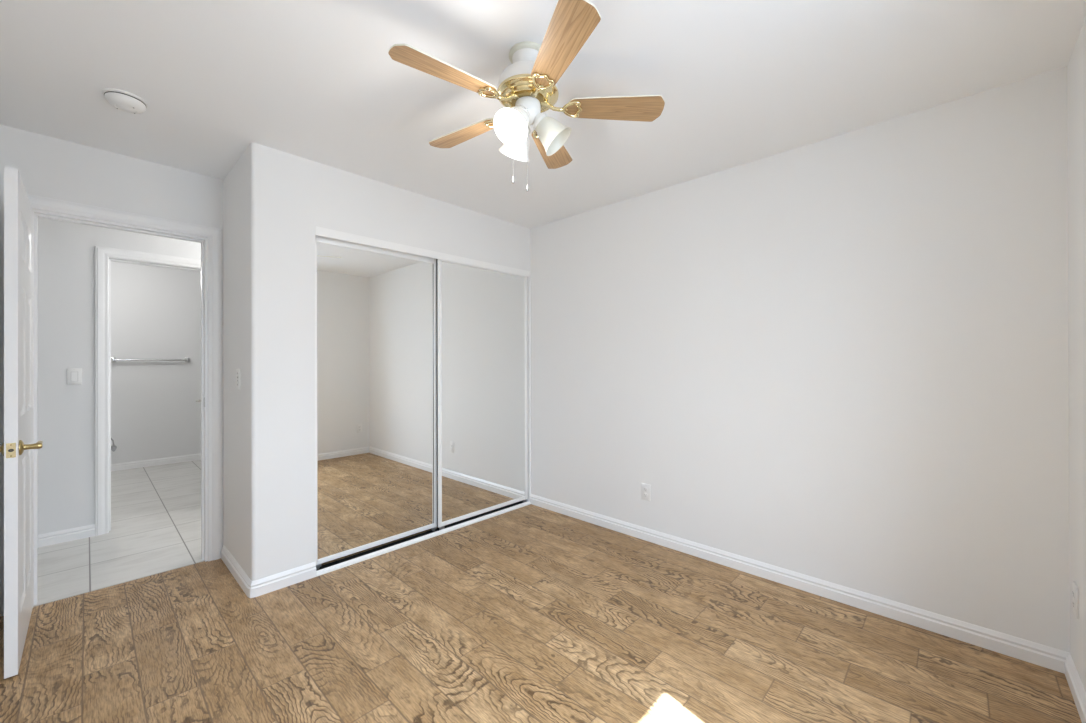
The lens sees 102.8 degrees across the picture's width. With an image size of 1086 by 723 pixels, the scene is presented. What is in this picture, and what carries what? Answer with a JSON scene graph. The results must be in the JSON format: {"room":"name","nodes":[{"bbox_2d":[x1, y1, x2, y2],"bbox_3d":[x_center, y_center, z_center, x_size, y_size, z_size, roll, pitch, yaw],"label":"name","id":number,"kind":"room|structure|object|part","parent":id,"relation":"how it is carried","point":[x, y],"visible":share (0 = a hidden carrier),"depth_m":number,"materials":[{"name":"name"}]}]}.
{"room":"empty bedroom","nodes":[
{"label":"empty bedroom","id":0,"kind":"room"},
{"bbox_2d":[0,125,223,616],"bbox_3d":[-2.404,0.046,2.536,0.120,2.440,1.088,0,0,44],"label":"wall","id":1,"kind":"structure","parent":0,"point":[50,167],"depth_m":2.40,"materials":[{"name":"white paint"}]},
{"bbox_2d":[0,166,42,678],"bbox_3d":[-2.370,0.242,1.964,0.718,2.022,0.159,0,0,44],"label":"door","id":2,"kind":"structure","parent":1,"relation":"in","point":[17,447],"depth_m":1.75,"materials":[{"name":"white paint"}]},
{"bbox_3d":[-2.220,0.355,1.755,0.147,0.063,0.062,0,0,44],"label":"lever handle","id":3,"kind":"part","parent":2,"relation":"part of","materials":[{"name":"gold metal"}]},
{"bbox_3d":[-2.111,0.355,1.718,0.001,0.058,0.025,0,0,44],"label":"latch plate","id":4,"kind":"part","parent":2,"relation":"part of","materials":[{"name":"gold metal"}]},
{"bbox_3d":[-2.154,0.355,1.826,0.147,0.063,0.062,0,0,44],"label":"lever handle","id":5,"kind":"part","parent":2,"relation":"part of","materials":[{"name":"gold metal"}]},
{"bbox_2d":[27,194,221,605],"bbox_3d":[-2.412,0.208,2.514,0.138,2.117,0.868,0,0,44],"label":"door frame","id":6,"kind":"structure","parent":1,"relation":"attached to","point":[213,235],"depth_m":2.74,"materials":[{"name":"white paint"}]},
{"bbox_2d":[38,217,200,534],"bbox_3d":[-3.095,0.050,3.421,0.120,2.440,4.500,0,0,44],"label":"wall","id":7,"kind":"structure","parent":0,"point":[66,250],"depth_m":3.06,"materials":[{"name":"white paint"}]},
{"bbox_2d":[38,524,94,547],"bbox_3d":[-3.924,1.228,2.443,0.016,0.083,1.940,0,0,44],"label":"baseboard","id":8,"kind":"structure","parent":7,"relation":"attached to","point":[56,537],"depth_m":3.04,"materials":[{"name":"white paint"}]},
{"bbox_2d":[67,368,81,384],"bbox_3d":[-3.330,0.111,3.078,0.010,0.116,0.072,0,0,44],"label":"light switch","id":9,"kind":"object","parent":7,"relation":"attached to","point":[74,375],"visible":1,"depth_m":3.08,"materials":[{"name":"white plastic"}]},
{"bbox_2d":[95,246,200,535],"bbox_3d":[-3.007,0.216,3.500,0.138,2.108,0.856,0,0,44],"label":"door frame","id":10,"kind":"structure","parent":7,"relation":"attached to","point":[102,254],"depth_m":3.18,"materials":[{"name":"white paint"}]},
{"bbox_2d":[111,261,200,463],"bbox_3d":[-4.940,0.058,5.173,0.120,2.440,4.500,0,0,44],"label":"wall","id":11,"kind":"structure","parent":0,"point":[156,311],"depth_m":5.29,"materials":[{"name":"white paint"}]},
{"bbox_2d":[111,438,116,451],"bbox_3d":[-5.004,0.910,4.939,0.105,0.256,0.211,0,0,44],"label":"shutoff valve","id":12,"kind":"object","parent":11,"relation":"attached to","point":[113,447],"visible":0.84,"depth_m":4.98,"materials":[{"name":"silver metal"}]},
{"bbox_2d":[111,357,189,362],"bbox_3d":[-4.735,-0.012,5.247,0.076,0.060,0.714,0,0,44],"label":"towel bar","id":13,"kind":"object","parent":11,"relation":"attached to","point":[113,359],"visible":0.88,"depth_m":5.20,"materials":[{"name":"silver metal"}]},
{"bbox_2d":[111,453,200,471],"bbox_3d":[-4.888,1.236,5.124,0.016,0.083,4.500,0,0,44],"label":"baseboard","id":14,"kind":"structure","parent":11,"relation":"attached to","point":[192,457],"depth_m":5.28,"materials":[{"name":"white paint"}]},
{"bbox_2d":[223,143,529,580],"bbox_3d":[-1.133,0.045,3.367,0.820,2.440,2.107,0,0,44],"label":"wall","id":15,"kind":"structure","parent":0,"point":[274,200],"depth_m":2.49,"materials":[{"name":"white paint"}]},
{"bbox_2d":[236,369,239,388],"bbox_3d":[-1.770,0.105,2.510,0.072,0.116,0.012,0,0,44],"label":"light switch","id":16,"kind":"object","parent":15,"relation":"attached to","point":[237,370],"visible":1,"depth_m":2.50,"materials":[{"name":"white plastic"}]},
{"bbox_2d":[221,545,315,597],"bbox_3d":[-1.695,1.223,2.656,0.696,0.083,0.334,0,0,44],"label":"baseboard","id":17,"kind":"structure","parent":15,"relation":"attached to","point":[256,588],"depth_m":2.43,"materials":[{"name":"white paint"}]},
{"bbox_2d":[315,226,530,576],"bbox_3d":[-0.759,0.234,3.221,0.112,2.060,1.772,0,0,44],"label":"door track","id":18,"kind":"object","parent":15,"relation":"attached to","point":[319,231],"visible":0.9,"depth_m":3.01,"materials":[{"name":"white metal"}]},
{"bbox_2d":[315,235,436,568],"bbox_3d":[-1.089,0.246,2.913,0.023,2.023,0.869,0,0,44],"label":"mirror door","id":19,"kind":"structure","parent":18,"relation":"attached to","point":[376,307],"depth_m":2.86,"materials":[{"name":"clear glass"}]},
{"bbox_3d":[-1.088,-0.743,2.912,0.010,0.046,0.811,0,0,44],"label":"rail","id":20,"kind":"part","parent":19,"relation":"part of","materials":[{"name":"white metal"}]},
{"bbox_3d":[-1.083,1.214,2.907,0.010,0.030,0.811,0,0,44],"label":"rail","id":21,"kind":"part","parent":19,"relation":"part of","materials":[{"name":"white metal"}]},
{"bbox_2d":[436,259,527,529],"bbox_3d":[-0.462,0.245,3.522,0.023,2.023,0.916,0,0,44],"label":"mirror door","id":22,"kind":"structure","parent":18,"relation":"attached to","point":[482,436],"depth_m":3.48,"materials":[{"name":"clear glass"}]},
{"bbox_3d":[-0.460,-0.753,3.520,0.010,0.026,0.858,0,0,44],"label":"rail","id":23,"kind":"part","parent":22,"relation":"part of","materials":[{"name":"white metal"}]},
{"bbox_3d":[-0.456,1.209,3.516,0.010,0.030,0.858,0,0,44],"label":"rail","id":24,"kind":"part","parent":22,"relation":"part of","materials":[{"name":"white metal"}]},
{"bbox_2d":[0,460,1081,722],"bbox_3d":[-2.123,1.316,2.661,7.658,0.100,4.735,0,0,44],"label":"floor","id":25,"kind":"structure","parent":0,"point":[530,613],"depth_m":1.94,"materials":[{"name":"brown wood"}]},
{"bbox_2d":[0,0,1085,228],"bbox_3d":[-2.129,-1.224,2.666,7.658,0.100,4.735,0,0,44],"label":"ceiling","id":26,"kind":"structure","parent":0,"point":[739,82],"depth_m":1.80,"materials":[{"name":"white paint"}]},
{"bbox_2d":[102,88,147,113],"bbox_3d":[-1.871,-1.153,1.942,0.148,0.046,0.148,0,0,44],"label":"smoke detector","id":27,"kind":"object","parent":26,"relation":"attached to","point":[124,101],"visible":1,"depth_m":1.91,"materials":[{"name":"white plastic"}]},
{"bbox_2d":[388,0,664,191],"bbox_3d":[-0.087,-0.918,1.671,1.000,0.527,1.001,0,0,44],"label":"ceiling fan","id":28,"kind":"object","parent":26,"relation":"hanging from","point":[527,88],"visible":1,"depth_m":1.61,"materials":[{"name":"beige wood"}]},
{"bbox_3d":[-0.327,-0.978,1.467,0.376,0.006,0.128,0,12,-37],"label":"blade","id":29,"kind":"part","parent":28,"relation":"part of","materials":[{"name":"brown wood"}]},
{"bbox_3d":[-0.336,-0.977,1.864,0.376,0.006,0.128,0,12,35],"label":"blade","id":30,"kind":"part","parent":28,"relation":"part of","materials":[{"name":"brown wood"}]},
{"bbox_3d":[-0.104,-0.872,1.583,0.130,0.142,0.141,0,0,44],"label":"lamp shade","id":31,"kind":"part","parent":28,"relation":"part of","materials":[{"name":"white glass"}]},
{"bbox_3d":[-0.103,-0.872,1.761,0.141,0.142,0.129,0,0,44],"label":"lamp shade","id":32,"kind":"part","parent":28,"relation":"part of","materials":[{"name":"white glass"}]},
{"bbox_3d":[-0.095,-0.892,1.604,0.047,0.067,0.064,0,0,44],"label":"bulb","id":33,"kind":"part","parent":28,"relation":"part of","materials":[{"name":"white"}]},
{"bbox_3d":[0.039,-0.978,1.995,0.128,0.006,0.376,-13,-4,16],"label":"blade","id":34,"kind":"part","parent":28,"relation":"part of","materials":[{"name":"brown wood"}]},
{"bbox_3d":[0.049,-0.872,1.672,0.134,0.142,0.133,0,0,44],"label":"lamp shade","id":35,"kind":"part","parent":28,"relation":"part of","materials":[{"name":"beige glass"}]},
{"bbox_3d":[0.053,-0.979,1.352,0.128,0.006,0.376,13,-4,-19],"label":"blade","id":36,"kind":"part","parent":28,"relation":"part of","materials":[{"name":"brown wood"}]},
{"bbox_3d":[0.279,-0.979,1.678,0.376,0.006,0.128,0,-12,-1],"label":"blade","id":37,"kind":"part","parent":28,"relation":"part of","materials":[{"name":"brown wood"}]},
{"bbox_2d":[530,66,1069,652],"bbox_3d":[0.788,0.040,3.079,4.003,2.440,0.120,0,0,44],"label":"wall","id":38,"kind":"structure","parent":0,"point":[842,359],"depth_m":2.24,"materials":[{"name":"white paint"}]},
{"bbox_2d":[522,271,530,500],"bbox_3d":[-0.158,0.234,3.883,0.122,2.060,0.015,0,0,44],"label":"door frame","id":39,"kind":"structure","parent":38,"relation":"attached to","point":[529,277],"depth_m":3.85,"materials":[{"name":"white paint"}]},
{"bbox_2d":[641,483,649,500],"bbox_3d":[0.723,0.924,3.051,0.072,0.116,0.009,0,0,44],"label":"power outlet","id":40,"kind":"object","parent":38,"relation":"attached to","point":[645,488],"visible":1,"depth_m":3.05,"materials":[{"name":"white plastic"}]},
{"bbox_2d":[530,494,1069,673],"bbox_3d":[0.998,1.217,2.785,3.062,0.083,0.016,0,0,44],"label":"baseboard","id":41,"kind":"structure","parent":38,"relation":"attached to","point":[1051,658],"depth_m":2.23,"materials":[{"name":"white paint"}]},
{"bbox_2d":[1067,18,1085,691],"bbox_3d":[1.096,0.034,0.583,0.120,2.440,3.075,0,0,44],"label":"wall","id":42,"kind":"structure","parent":0,"point":[1076,67],"depth_m":1.60,"materials":[{"name":"white paint"}]},
{"bbox_2d":[1065,655,1085,722],"bbox_3d":[1.044,1.212,0.622,0.016,0.083,3.058,0,0,44],"label":"baseboard","id":43,"kind":"structure","parent":42,"relation":"attached to","point":[1076,687],"depth_m":1.59,"materials":[{"name":"white paint"}]},
{"bbox_2d":[1073,581,1078,618],"bbox_3d":[2.011,0.901,1.636,0.009,0.116,0.072,0,0,44],"label":"power outlet","id":44,"kind":"object","parent":42,"relation":"attached to","point":[1075,587],"visible":1,"depth_m":1.62,"materials":[{"name":"white plastic"}]}
]}

